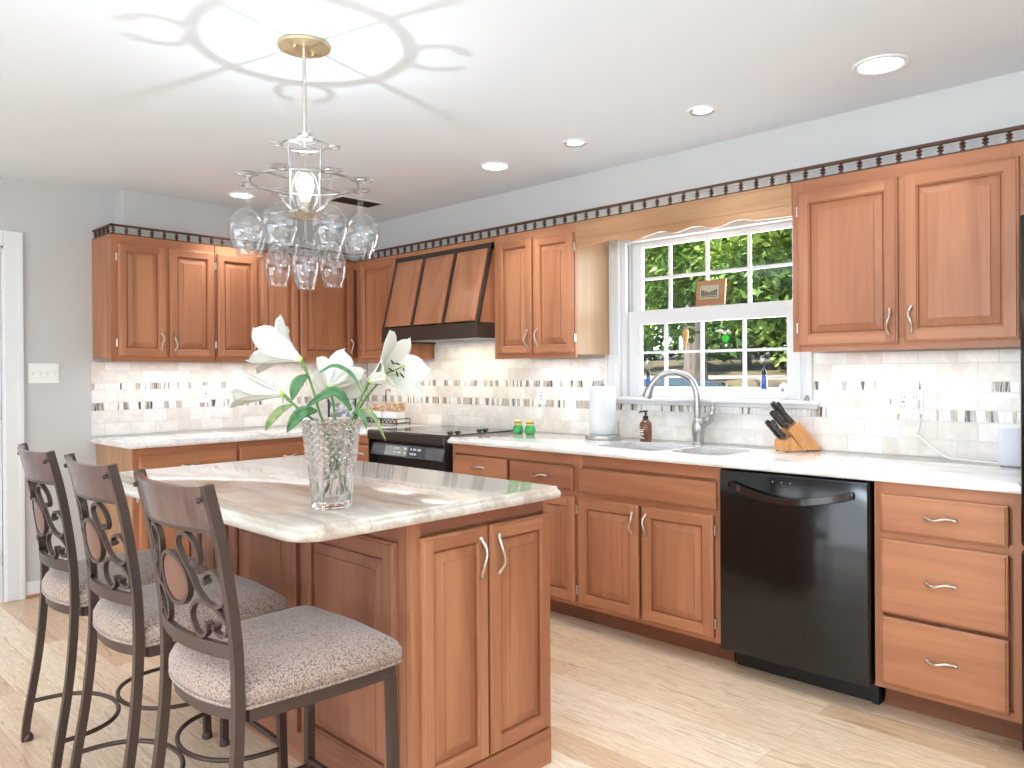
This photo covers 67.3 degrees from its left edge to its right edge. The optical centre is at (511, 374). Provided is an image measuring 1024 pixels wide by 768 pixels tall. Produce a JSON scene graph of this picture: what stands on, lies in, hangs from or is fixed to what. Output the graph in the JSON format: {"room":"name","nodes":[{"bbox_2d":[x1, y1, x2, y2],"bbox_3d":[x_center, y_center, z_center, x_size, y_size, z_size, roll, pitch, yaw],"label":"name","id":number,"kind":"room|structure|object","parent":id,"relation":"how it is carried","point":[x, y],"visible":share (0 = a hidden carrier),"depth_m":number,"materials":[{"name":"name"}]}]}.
{"room":"kitchen","nodes":[
{"label":"kitchen","id":0,"kind":"room"},
{"bbox_2d":[0,177,367,581],"bbox_3d":[-3.597,0.091,3.778,0.150,2.420,7.150,0,0,44],"label":"wall","id":1,"kind":"structure","parent":0,"point":[57,223],"depth_m":4.59,"materials":[{"name":"grey paint"}]},
{"bbox_2d":[0,279,3,600],"bbox_3d":[-3.188,0.286,4.123,0.045,2.007,0.783,0,0,44],"label":"door","id":2,"kind":"structure","parent":1,"relation":"in","point":[1,551],"depth_m":4.38,"materials":[{"name":"white paint"}]},
{"bbox_2d":[0,230,25,601],"bbox_3d":[-3.219,0.239,4.149,0.174,2.118,0.988,0,0,44],"label":"trim","id":3,"kind":"structure","parent":1,"relation":"attached to","point":[11,242],"depth_m":4.40,"materials":[{"name":"white paint"}]},
{"bbox_2d":[26,579,39,598],"bbox_3d":[-2.682,1.246,4.593,0.022,0.095,0.384,0,0,44],"label":"baseboard","id":4,"kind":"structure","parent":1,"relation":"attached to","point":[32,587],"depth_m":4.48,"materials":[{"name":"white paint"}]},
{"bbox_2d":[28,363,58,383],"bbox_3d":[-2.750,-0.009,4.526,0.023,0.119,0.160,0,0,44],"label":"switch plate","id":5,"kind":"object","parent":1,"relation":"attached to","point":[38,373],"visible":1,"depth_m":4.53,"materials":[{"name":"white plastic"}]},
{"bbox_2d":[92,234,215,361],"bbox_3d":[-2.220,-0.454,4.812,0.370,0.744,0.629,0,0,44],"label":"upper cabinet","id":6,"kind":"object","parent":1,"relation":"attached to","point":[153,299],"visible":1,"depth_m":4.67,"materials":[{"name":"brown wood"}]},
{"bbox_2d":[92,223,356,261],"bbox_3d":[-1.857,-0.860,5.223,0.322,0.060,1.727,0,0,44],"label":"rail","id":7,"kind":"object","parent":6,"relation":"on","point":[105,227],"visible":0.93,"depth_m":4.89,"materials":[{"name":"brown wood"}]},
{"bbox_2d":[91,362,367,436],"bbox_3d":[-1.868,0.143,5.446,0.007,0.458,2.037,0,0,44],"label":"wall tile","id":8,"kind":"structure","parent":1,"relation":"attached to","point":[127,398],"depth_m":5.10,"materials":[{"name":"white tile"}]},
{"bbox_2d":[199,386,210,402],"bbox_3d":[-2.077,0.131,5.216,0.011,0.115,0.080,0,0,44],"label":"outlet plate","id":9,"kind":"object","parent":8,"relation":"attached to","point":[204,391],"visible":1,"depth_m":5.21,"materials":[{"name":"white plastic"}]},
{"bbox_2d":[203,389,207,398],"bbox_3d":[-2.076,0.130,5.215,0.003,0.066,0.033,0,0,44],"label":"receptacle","id":10,"kind":"object","parent":9,"relation":"attached to","point":[205,391],"depth_m":5.21,"materials":[{"name":"white plastic"}]},
{"bbox_2d":[214,246,298,361],"bbox_3d":[-1.796,-0.458,5.249,0.370,0.744,0.597,0,0,44],"label":"upper cabinet","id":11,"kind":"object","parent":1,"relation":"attached to","point":[244,299],"visible":0.57,"depth_m":5.09,"materials":[{"name":"brown wood"}]},
{"bbox_2d":[298,256,378,362],"bbox_3d":[-1.308,-0.462,5.752,0.370,0.744,0.796,0,0,44],"label":"upper cabinet","id":12,"kind":"object","parent":1,"relation":"attached to","point":[327,315],"visible":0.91,"depth_m":5.52,"materials":[{"name":"brown wood"}]},
{"bbox_2d":[0,0,1023,226],"bbox_3d":[-1.093,-1.199,1.337,7.150,0.140,7.150,0,0,44],"label":"ceiling","id":13,"kind":"structure","parent":0,"point":[171,98],"depth_m":2.99,"materials":[{"name":"white paint"}]},
{"bbox_2d":[227,192,255,198],"bbox_3d":[-1.705,-1.130,4.849,0.170,0.007,0.170,0,0,44],"label":"recessed light","id":14,"kind":"object","parent":13,"relation":"in","point":[240,195],"visible":0.98,"depth_m":4.84,"materials":[{"name":"white paint"}]},
{"bbox_2d":[228,34,379,289],"bbox_3d":[-0.713,-0.719,2.649,0.520,0.831,0.520,0,0,29],"label":"chandelier","id":15,"kind":"object","parent":13,"relation":"hanging from","point":[303,46],"depth_m":2.63,"materials":[{"name":"clear glass"}]},
{"bbox_2d":[301,201,308,208],"bbox_3d":[-0.712,-0.580,2.650,0.028,0.034,0.027,0,0,44],"label":"socket","id":16,"kind":"object","parent":15,"relation":"attached to","point":[304,203],"depth_m":2.64,"materials":[{"name":"beige metal"}]},
{"bbox_2d":[328,195,382,207],"bbox_3d":[-1.021,-1.131,5.037,0.160,0.014,0.320,0,0,44],"label":"ceiling vent","id":17,"kind":"object","parent":13,"relation":"in","point":[342,199],"visible":0.98,"depth_m":5.00,"materials":[{"name":"brown metal"}]},
{"bbox_2d":[479,162,510,170],"bbox_3d":[-0.093,-1.139,4.211,0.176,0.007,0.176,0,0,44],"label":"recessed light","id":18,"kind":"object","parent":13,"relation":"in","point":[488,166],"visible":1,"depth_m":4.20,"materials":[{"name":"white paint"}]},
{"bbox_2d":[562,139,587,147],"bbox_3d":[0.310,-1.138,3.791,0.130,0.011,0.130,0,0,44],"label":"recessed light","id":19,"kind":"object","parent":13,"relation":"in","point":[571,143],"visible":1,"depth_m":3.78,"materials":[{"name":"white paint"}]},
{"bbox_2d":[686,105,716,116],"bbox_3d":[0.822,-1.140,3.332,0.130,0.011,0.130,0,0,44],"label":"recessed light","id":20,"kind":"object","parent":13,"relation":"in","point":[701,110],"visible":1,"depth_m":3.32,"materials":[{"name":"white paint"}]},
{"bbox_2d":[851,54,909,75],"bbox_3d":[1.363,-1.145,2.848,0.196,0.007,0.196,0,0,44],"label":"recessed light","id":21,"kind":"object","parent":13,"relation":"in","point":[883,64],"visible":1,"depth_m":2.84,"materials":[{"name":"white paint"}]},
{"bbox_2d":[0,596,1023,767],"bbox_3d":[-1.077,1.351,1.343,7.150,0.120,7.150,0,0,44],"label":"floor","id":22,"kind":"structure","parent":0,"point":[620,698],"depth_m":2.88,"materials":[{"name":"brown wood"}]},
{"bbox_2d":[17,443,212,767],"bbox_3d":[-1.406,0.764,2.720,0.562,1.054,0.466,0,0,-43],"label":"bar stool","id":23,"kind":"object","parent":22,"relation":"on","point":[64,587],"visible":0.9,"depth_m":2.51,"materials":[{"name":"brown metal"}]},
{"bbox_2d":[96,442,236,556],"bbox_3d":[-2.104,0.852,4.723,0.647,0.876,0.615,0,0,44],"label":"base cabinet","id":24,"kind":"object","parent":22,"relation":"on","point":[186,455],"visible":0.2,"depth_m":4.47,"materials":[{"name":"brown wood"}]},
{"bbox_2d":[63,453,288,767],"bbox_3d":[-1.029,0.762,2.355,0.562,1.054,0.466,0,0,-44],"label":"bar stool","id":25,"kind":"object","parent":22,"relation":"on","point":[126,621],"visible":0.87,"depth_m":2.18,"materials":[{"name":"brown metal"}]},
{"bbox_2d":[133,469,401,767],"bbox_3d":[-0.622,0.761,1.956,0.466,1.054,0.562,0,0,45],"label":"bar stool","id":26,"kind":"object","parent":22,"relation":"on","point":[239,672],"visible":1,"depth_m":1.80,"materials":[{"name":"brown metal"}]},
{"bbox_2d":[237,437,304,460],"bbox_3d":[-1.632,0.847,5.209,0.647,0.876,0.747,0,0,44],"label":"drawer","id":27,"kind":"object","parent":22,"relation":"on","point":[284,447],"visible":0.14,"depth_m":4.89,"materials":[{"name":"brown wood"}]},
{"bbox_2d":[90,421,425,448],"bbox_3d":[-1.538,0.390,5.119,0.915,0.038,2.043,0,0,44],"label":"countertop","id":28,"kind":"structure","parent":27,"relation":"on","point":[151,440],"depth_m":4.75,"materials":[{"name":"white stone"}]},
{"bbox_2d":[328,398,356,416],"bbox_3d":[-1.274,0.269,5.754,0.210,0.196,0.092,0,0,-20],"label":"picture frame","id":29,"kind":"object","parent":28,"relation":"on","point":[341,410],"visible":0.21,"depth_m":5.71,"materials":[{"name":"black"}]},
{"bbox_2d":[366,389,409,425],"bbox_3d":[-0.915,0.236,5.671,0.377,0.259,0.131,0,0,44],"label":"rack","id":30,"kind":"object","parent":28,"relation":"on","point":[381,422],"visible":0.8,"depth_m":5.60,"materials":[{"name":"black"}]},
{"bbox_2d":[369,403,383,421],"bbox_3d":[-0.987,0.279,5.734,0.143,0.134,0.112,0,0,44],"label":"canister","id":31,"kind":"object","parent":30,"relation":"in","point":[376,408],"visible":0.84,"depth_m":5.67,"materials":[{"name":"white ceramic"}]},
{"bbox_2d":[382,402,404,422],"bbox_3d":[-0.865,0.271,5.615,0.155,0.148,0.112,0,0,44],"label":"canister","id":32,"kind":"object","parent":30,"relation":"in","point":[393,410],"visible":1,"depth_m":5.57,"materials":[{"name":"white ceramic"}]},
{"bbox_2d":[357,435,367,461],"bbox_3d":[-0.825,0.842,5.399,0.283,0.876,0.647,0,0,44],"label":"base cabinet","id":33,"kind":"object","parent":22,"relation":"on","point":[362,452],"visible":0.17,"depth_m":5.17,"materials":[{"name":"brown wood"}]},
{"bbox_2d":[191,500,550,767],"bbox_3d":[-0.580,0.847,2.816,1.474,0.876,0.593,0,0,44],"label":"kitchen island","id":34,"kind":"object","parent":22,"relation":"on","point":[465,599],"visible":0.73,"depth_m":2.31,"materials":[{"name":"brown wood"}]},
{"bbox_2d":[119,455,560,542],"bbox_3d":[-0.721,0.390,2.722,1.537,0.038,0.973,0,0,44],"label":"island countertop","id":35,"kind":"structure","parent":34,"relation":"on","point":[270,497],"depth_m":2.39,"materials":[{"name":"white stone"}]},
{"bbox_2d":[301,417,360,509],"bbox_3d":[-0.506,0.247,2.160,0.168,0.248,0.168,0,0,44],"label":"crystal vase","id":36,"kind":"object","parent":35,"relation":"on","point":[331,445],"visible":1,"depth_m":2.11,"materials":[{"name":"clear glass"}]},
{"bbox_2d":[229,369,316,431],"bbox_3d":[-0.627,0.161,2.111,0.311,0.354,0.109,0,0,5],"label":"lily","id":37,"kind":"object","parent":36,"relation":"in","point":[248,388],"visible":0.96,"depth_m":2.11,"materials":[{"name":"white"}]},
{"bbox_2d":[246,315,323,419],"bbox_3d":[-0.606,0.088,2.210,0.283,0.524,0.156,0,0,-10],"label":"lily","id":38,"kind":"object","parent":36,"relation":"in","point":[275,346],"visible":0.98,"depth_m":2.15,"materials":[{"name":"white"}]},
{"bbox_2d":[306,348,366,419],"bbox_3d":[-0.503,0.133,2.213,0.167,0.421,0.172,0,0,-5],"label":"lily","id":39,"kind":"object","parent":36,"relation":"in","point":[335,384],"visible":0.91,"depth_m":2.24,"materials":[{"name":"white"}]},
{"bbox_2d":[355,384,378,418],"bbox_3d":[-0.445,0.182,2.166,0.158,0.335,0.014,0,0,8],"label":"stalk","id":40,"kind":"object","parent":36,"relation":"in","point":[376,385],"visible":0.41,"depth_m":2.16,"materials":[{"name":"green plant"}]},
{"bbox_2d":[319,330,430,440],"bbox_3d":[-0.381,0.115,2.083,0.318,0.469,0.190,0,0,-3],"label":"lily","id":41,"kind":"object","parent":36,"relation":"in","point":[398,369],"visible":0.94,"depth_m":2.12,"materials":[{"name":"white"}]},
{"bbox_2d":[367,425,512,472],"bbox_3d":[-0.461,0.808,5.008,0.771,0.940,0.666,0,0,44],"label":"range","id":42,"kind":"object","parent":22,"relation":"on","point":[422,447],"visible":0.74,"depth_m":4.82,"materials":[{"name":"black metal"}]},
{"bbox_2d":[367,425,512,445],"bbox_3d":[-0.459,0.386,5.011,0.771,0.060,0.623,0,0,44],"label":"cooktop","id":43,"kind":"object","parent":42,"relation":"in","point":[428,435],"depth_m":4.85,"materials":[{"name":"black glass"}]},
{"bbox_2d":[453,444,591,621],"bbox_3d":[0.184,0.838,4.420,0.951,0.876,0.647,0,0,44],"label":"base cabinet","id":44,"kind":"object","parent":22,"relation":"on","point":[560,470],"visible":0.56,"depth_m":3.99,"materials":[{"name":"brown wood"}]},
{"bbox_2d":[447,432,1020,493],"bbox_3d":[0.871,0.378,3.761,2.872,0.038,0.636,0,0,44],"label":"countertop","id":45,"kind":"structure","parent":44,"relation":"on","point":[937,472],"depth_m":3.29,"materials":[{"name":"white stone"}]},
{"bbox_2d":[513,419,523,433],"bbox_3d":[0.037,0.318,4.726,0.070,0.088,0.070,0,0,44],"label":"shaker","id":46,"kind":"object","parent":45,"relation":"on","point":[518,428],"visible":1,"depth_m":4.70,"materials":[{"name":"green glass"}]},
{"bbox_2d":[524,420,535,434],"bbox_3d":[0.109,0.317,4.670,0.070,0.088,0.070,0,0,44],"label":"shaker","id":47,"kind":"object","parent":45,"relation":"on","point":[529,429],"visible":1,"depth_m":4.65,"materials":[{"name":"green"}]},
{"bbox_2d":[585,379,620,440],"bbox_3d":[0.508,0.193,4.314,0.200,0.334,0.200,0,0,44],"label":"paper towel holder","id":48,"kind":"object","parent":45,"relation":"on","point":[589,436],"visible":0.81,"depth_m":4.24,"materials":[{"name":"silver metal"}]},
{"bbox_2d":[589,386,615,434],"bbox_3d":[0.508,0.198,4.314,0.146,0.270,0.146,0,0,44],"label":"paper towel roll","id":49,"kind":"object","parent":48,"relation":"on","point":[602,398],"visible":0.99,"depth_m":4.25,"materials":[{"name":"white paper"}]},
{"bbox_2d":[639,410,651,441],"bbox_3d":[0.724,0.275,4.170,0.068,0.167,0.068,0,0,44],"label":"soap dispenser","id":50,"kind":"object","parent":45,"relation":"on","point":[645,427],"visible":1,"depth_m":4.14,"materials":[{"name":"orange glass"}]},
{"bbox_2d":[642,369,715,444],"bbox_3d":[0.870,0.165,4.003,0.381,0.386,0.090,0,0,21],"label":"kitchen faucet","id":51,"kind":"object","parent":45,"relation":"on","point":[699,424],"visible":1,"depth_m":3.97,"materials":[{"name":"silver metal"}]},
{"bbox_2d":[774,422,821,451],"bbox_3d":[1.346,0.288,3.622,0.202,0.136,0.085,0,0,-19],"label":"knife block","id":52,"kind":"object","parent":45,"relation":"on","point":[799,439],"visible":0.99,"depth_m":3.58,"materials":[{"name":"brown wood"}]},
{"bbox_2d":[765,419,781,439],"bbox_3d":[1.221,0.256,3.587,0.096,0.098,0.016,0,0,-19],"label":"knife","id":53,"kind":"object","parent":52,"relation":"in","point":[767,422],"visible":0.93,"depth_m":3.58,"materials":[{"name":"grey plastic"}]},
{"bbox_2d":[769,410,783,428],"bbox_3d":[1.247,0.209,3.606,0.090,0.092,0.016,0,0,-19],"label":"knife","id":54,"kind":"object","parent":52,"relation":"in","point":[771,412],"visible":0.51,"depth_m":3.60,"materials":[{"name":"grey plastic"}]},
{"bbox_2d":[770,419,787,439],"bbox_3d":[1.235,0.254,3.558,0.096,0.098,0.016,0,0,-19],"label":"knife","id":55,"kind":"object","parent":52,"relation":"in","point":[773,423],"visible":1,"depth_m":3.55,"materials":[{"name":"grey plastic"}]},
{"bbox_2d":[770,401,788,423],"bbox_3d":[1.262,0.180,3.611,0.111,0.114,0.016,0,0,-19],"label":"knife","id":56,"kind":"object","parent":52,"relation":"in","point":[772,403],"visible":0.48,"depth_m":3.60,"materials":[{"name":"grey plastic"}]},
{"bbox_2d":[774,411,790,429],"bbox_3d":[1.255,0.211,3.573,0.090,0.092,0.016,0,0,-19],"label":"knife","id":57,"kind":"object","parent":52,"relation":"in","point":[777,414],"visible":1,"depth_m":3.57,"materials":[{"name":"grey plastic"}]},
{"bbox_2d":[775,402,795,425],"bbox_3d":[1.271,0.181,3.579,0.111,0.114,0.016,0,0,-19],"label":"knife","id":58,"kind":"object","parent":52,"relation":"in","point":[778,405],"visible":1,"depth_m":3.57,"materials":[{"name":"grey plastic"}]},
{"bbox_2d":[998,423,1020,467],"bbox_3d":[1.946,0.272,2.984,0.100,0.163,0.100,0,0,44],"label":"smart speaker","id":59,"kind":"object","parent":45,"relation":"on","point":[1009,434],"visible":0.87,"depth_m":2.95},
{"bbox_2d":[577,449,735,661],"bbox_3d":[0.811,0.835,3.811,0.800,0.876,0.647,0,0,44],"label":"base cabinet","id":60,"kind":"object","parent":22,"relation":"on","point":[649,531],"visible":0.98,"depth_m":3.58,"materials":[{"name":"brown wood"}]},
{"bbox_2d":[720,468,881,704],"bbox_3d":[1.305,0.837,3.287,0.614,0.868,0.676,0,0,44],"label":"dishwasher","id":61,"kind":"object","parent":22,"relation":"on","point":[797,551],"visible":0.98,"depth_m":3.06,"materials":[{"name":"black metal"}]},
{"bbox_2d":[874,481,1023,741],"bbox_3d":[1.725,0.832,2.924,0.474,0.876,0.647,0,0,44],"label":"base cabinet","id":62,"kind":"object","parent":22,"relation":"on","point":[948,608],"visible":0.98,"depth_m":2.71,"materials":[{"name":"brown wood"}]},
{"bbox_2d":[1020,214,1023,750],"bbox_3d":[2.174,0.373,2.381,0.904,1.790,0.760,0,0,44],"label":"refrigerator","id":63,"kind":"object","parent":22,"relation":"on","point":[1021,216],"visible":1,"depth_m":2.46,"materials":[{"name":"black"}]},
{"bbox_2d":[113,71,1023,260],"bbox_3d":[0.684,-0.992,3.060,7.000,0.304,1.905,0,0,44],"label":"soffit","id":64,"kind":"structure","parent":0,"point":[995,103],"depth_m":4.05,"materials":[{"name":"grey paint"}]},
{"bbox_2d":[368,220,1019,461],"bbox_3d":[1.406,0.059,3.799,7.000,2.420,0.150,0,0,44],"label":"wall","id":65,"kind":"structure","parent":0,"point":[581,356],"depth_m":3.62,"materials":[{"name":"grey paint"}]},
{"bbox_2d":[357,255,433,362],"bbox_3d":[-0.868,-0.465,5.648,0.494,0.744,0.341,0,0,44],"label":"upper cabinet","id":66,"kind":"object","parent":65,"relation":"attached to","point":[374,276],"visible":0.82,"depth_m":5.54,"materials":[{"name":"brown wood"}]},
{"bbox_2d":[382,238,494,343],"bbox_3d":[-0.392,-0.530,5.091,0.948,0.616,0.470,0,0,44],"label":"range hood","id":67,"kind":"object","parent":65,"relation":"attached to","point":[451,283],"visible":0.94,"depth_m":4.88,"materials":[{"name":"brown wood"}]},
{"bbox_2d":[435,340,530,361],"bbox_3d":[-0.220,-0.175,5.266,0.941,0.158,0.007,0,0,44],"label":"wall tile","id":68,"kind":"structure","parent":65,"relation":"attached to","point":[477,350],"depth_m":5.36,"materials":[{"name":"white tile"}]},
{"bbox_2d":[494,223,608,358],"bbox_3d":[0.219,-0.469,4.572,0.640,0.744,0.370,0,0,44],"label":"upper cabinet","id":69,"kind":"object","parent":65,"relation":"attached to","point":[552,295],"visible":1,"depth_m":4.41,"materials":[{"name":"brown wood"}]},
{"bbox_2d":[575,183,791,248],"bbox_3d":[0.796,-0.770,3.829,1.232,0.145,0.022,0,0,44],"label":"window valance","id":70,"kind":"object","parent":69,"relation":"attached to","point":[775,202],"visible":1,"depth_m":3.75,"materials":[{"name":"brown wood"}]},
{"bbox_2d":[368,349,1020,461],"bbox_3d":[0.486,0.130,4.582,4.571,0.458,0.007,0,0,44],"label":"wall tile","id":71,"kind":"structure","parent":65,"relation":"attached to","point":[967,394],"depth_m":3.63,"materials":[{"name":"white tile"}]},
{"bbox_2d":[537,387,545,403],"bbox_3d":[0.186,0.131,4.861,0.074,0.110,0.011,0,0,44],"label":"outlet plate","id":72,"kind":"object","parent":71,"relation":"attached to","point":[541,391],"visible":1,"depth_m":4.86,"materials":[{"name":"white plastic"}]},
{"bbox_2d":[539,390,542,400],"bbox_3d":[0.184,0.131,4.859,0.033,0.066,0.003,0,0,44],"label":"receptacle","id":73,"kind":"object","parent":72,"relation":"attached to","point":[540,391],"depth_m":4.86,"materials":[{"name":"white plastic"}]},
{"bbox_2d":[883,389,923,414],"bbox_3d":[1.714,0.118,3.377,0.166,0.109,0.011,0,0,44],"label":"outlet plate","id":74,"kind":"object","parent":71,"relation":"attached to","point":[895,401],"visible":1,"depth_m":3.38,"materials":[{"name":"white plastic"}]},
{"bbox_2d":[899,394,906,408],"bbox_3d":[1.715,0.118,3.374,0.033,0.066,0.003,0,0,44],"label":"receptacle","id":75,"kind":"object","parent":74,"relation":"attached to","point":[902,397],"depth_m":3.37,"materials":[{"name":"white plastic"}]},
{"bbox_2d":[908,399,918,407],"bbox_3d":[1.737,0.124,3.327,0.036,0.038,0.032,0,0,44],"label":"plug adapter","id":76,"kind":"object","parent":74,"relation":"attached to","point":[911,402],"visible":1,"depth_m":3.32,"materials":[{"name":"white plastic"}]},
{"bbox_2d":[913,406,998,463],"bbox_3d":[1.838,0.241,3.187,0.038,0.226,0.371,0,0,-35],"label":"power cord","id":77,"kind":"object","parent":76,"relation":"attached to","point":[917,431],"visible":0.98,"depth_m":3.25,"materials":[{"name":"white plastic"}]},
{"bbox_2d":[911,394,918,409],"bbox_3d":[1.750,0.118,3.340,0.033,0.066,0.003,0,0,44],"label":"receptacle","id":78,"kind":"object","parent":74,"relation":"attached to","point":[913,396],"depth_m":3.34,"materials":[{"name":"white plastic"}]},
{"bbox_2d":[605,217,820,408],"bbox_3d":[1.040,-0.358,4.113,1.264,1.042,0.204,0,0,44],"label":"window","id":79,"kind":"structure","parent":65,"relation":"in","point":[627,279],"depth_m":4.19,"materials":[{"name":"white paint"}]},
{"bbox_2d":[646,361,650,385],"bbox_3d":[0.771,-0.013,4.348,0.051,0.171,0.029,0,0,44],"label":"bottle","id":80,"kind":"object","parent":79,"relation":"hanging from","point":[648,373],"visible":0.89,"depth_m":4.34,"materials":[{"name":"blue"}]},
{"bbox_2d":[675,322,688,349],"bbox_3d":[0.929,-0.213,4.213,0.084,0.155,0.034,0,0,44],"label":"bud vase","id":81,"kind":"object","parent":79,"relation":"on","point":[685,334],"visible":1,"depth_m":4.20,"materials":[{"name":"white"}]},
{"bbox_2d":[696,279,726,306],"bbox_3d":[1.053,-0.435,4.075,0.168,0.136,0.031,0,0,44],"label":"wooden plaque","id":82,"kind":"object","parent":79,"relation":"attached to","point":[708,292],"visible":1,"depth_m":4.06,"materials":[{"name":"brown wood"}]},
{"bbox_2d":[719,329,730,345],"bbox_3d":[1.114,-0.193,4.027,0.070,0.091,0.006,0,0,44],"label":"suncatcher","id":83,"kind":"object","parent":79,"relation":"attached to","point":[725,337],"visible":1,"depth_m":4.02,"materials":[{"name":"green glass"}]},
{"bbox_2d":[761,358,766,388],"bbox_3d":[1.266,-0.015,3.868,0.051,0.171,0.029,0,0,44],"label":"bottle","id":84,"kind":"object","parent":79,"relation":"hanging from","point":[763,372],"visible":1,"depth_m":3.86,"materials":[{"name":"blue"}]},
{"bbox_2d":[778,383,788,398],"bbox_3d":[1.335,0.080,3.791,0.056,0.084,0.016,0,0,44],"label":"sensor","id":85,"kind":"object","parent":79,"relation":"attached to","point":[783,390],"visible":1,"depth_m":3.78,"materials":[{"name":"white plastic"}]},
{"bbox_2d":[792,141,1023,351],"bbox_3d":[1.643,-0.475,3.190,0.866,0.744,0.370,0,0,44],"label":"upper cabinet","id":86,"kind":"object","parent":65,"relation":"attached to","point":[925,253],"visible":1,"depth_m":3.04,"materials":[{"name":"brown wood"}]},
{"bbox_3d":[2.313,-0.712,2.558,0.964,0.276,0.341,0,0,44],"label":"upper cabinet","id":87,"kind":"object","parent":65,"relation":"attached to","visible":0},
{"bbox_2d":[357,124,1023,261],"bbox_3d":[0.712,-0.873,3.917,5.177,0.060,0.025,0,0,44],"label":"rail","id":88,"kind":"object","parent":87,"relation":"attached to","point":[1008,130],"visible":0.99,"depth_m":3.62,"materials":[{"name":"brown wood"}]},
{"label":"outside","id":89,"kind":"structure","parent":0,"visible":0},
{"bbox_2d":[643,352,786,386],"bbox_3d":[5.357,0.142,23.663,45.000,2.608,33.840,0,0,44],"label":"ground","id":90,"kind":"structure","parent":89,"point":[730,373],"depth_m":19.09,"materials":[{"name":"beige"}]},
{"bbox_2d":[654,333,663,358],"bbox_3d":[2.407,-5.763,30.617,7.140,11.384,5.355,0,0,44],"label":"tree","id":91,"kind":"object","parent":90,"relation":"on","point":[661,339],"visible":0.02,"depth_m":29.23,"materials":[{"name":"green plant"}]},
{"bbox_2d":[643,324,681,360],"bbox_3d":[5.040,-5.769,28.750,5.154,11.446,7.030,0,0,-38],"label":"tree","id":92,"kind":"object","parent":90,"relation":"on","point":[646,357],"visible":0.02,"depth_m":28.14,"materials":[{"name":"green plant"}]},
{"bbox_2d":[643,378,731,386],"bbox_3d":[1.745,0.771,10.214,4.447,1.460,1.799,0,0,21],"label":"car","id":93,"kind":"object","parent":90,"relation":"on","point":[682,382],"visible":0.03,"depth_m":9.42,"materials":[{"name":"blue paint"}]},
{"bbox_2d":[683,248,708,379],"bbox_3d":[3.694,-4.272,14.712,5.357,9.004,4.215,0,0,44],"label":"tree","id":94,"kind":"object","parent":90,"relation":"on","point":[691,360],"visible":0.02,"depth_m":14.56,"materials":[{"name":"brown plant"}]},
{"bbox_2d":[643,251,757,362],"bbox_3d":[3.336,-4.492,19.925,6.142,9.004,4.546,0,0,44],"label":"tree","id":95,"kind":"object","parent":90,"relation":"on","point":[648,339],"visible":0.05,"depth_m":18.23,"materials":[{"name":"green plant"}]},
{"bbox_2d":[645,273,767,360],"bbox_3d":[7.643,-5.928,27.068,7.145,11.202,5.082,0,0,44],"label":"tree","id":96,"kind":"object","parent":90,"relation":"on","point":[728,356],"visible":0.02,"depth_m":26.14,"materials":[{"name":"green plant"}]},
{"bbox_2d":[643,230,791,350],"bbox_3d":[2.423,-1.749,10.982,3.411,6.505,5.468,0,0,-32],"label":"tree","id":97,"kind":"object","parent":90,"relation":"on","point":[715,258],"visible":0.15,"depth_m":10.00,"materials":[{"name":"green plant"}]},
{"bbox_2d":[644,228,791,333],"bbox_3d":[3.605,-1.498,9.502,4.264,6.002,3.610,0,0,44],"label":"tree","id":98,"kind":"object","parent":90,"relation":"on","point":[772,288],"visible":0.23,"depth_m":9.09,"materials":[{"name":"green plant"}]},
{"bbox_2d":[663,238,785,365],"bbox_3d":[6.345,-4.702,20.555,6.630,9.002,4.454,0,0,44],"label":"tree","id":99,"kind":"object","parent":90,"relation":"on","point":[749,360],"visible":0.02,"depth_m":20.56,"materials":[{"name":"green plant"}]},
{"bbox_2d":[683,234,790,369],"bbox_3d":[6.708,-3.999,17.814,4.826,7.833,3.781,0,0,44],"label":"tree","id":100,"kind":"object","parent":90,"relation":"on","point":[779,358],"visible":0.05,"depth_m":18.07,"materials":[{"name":"green plant"}]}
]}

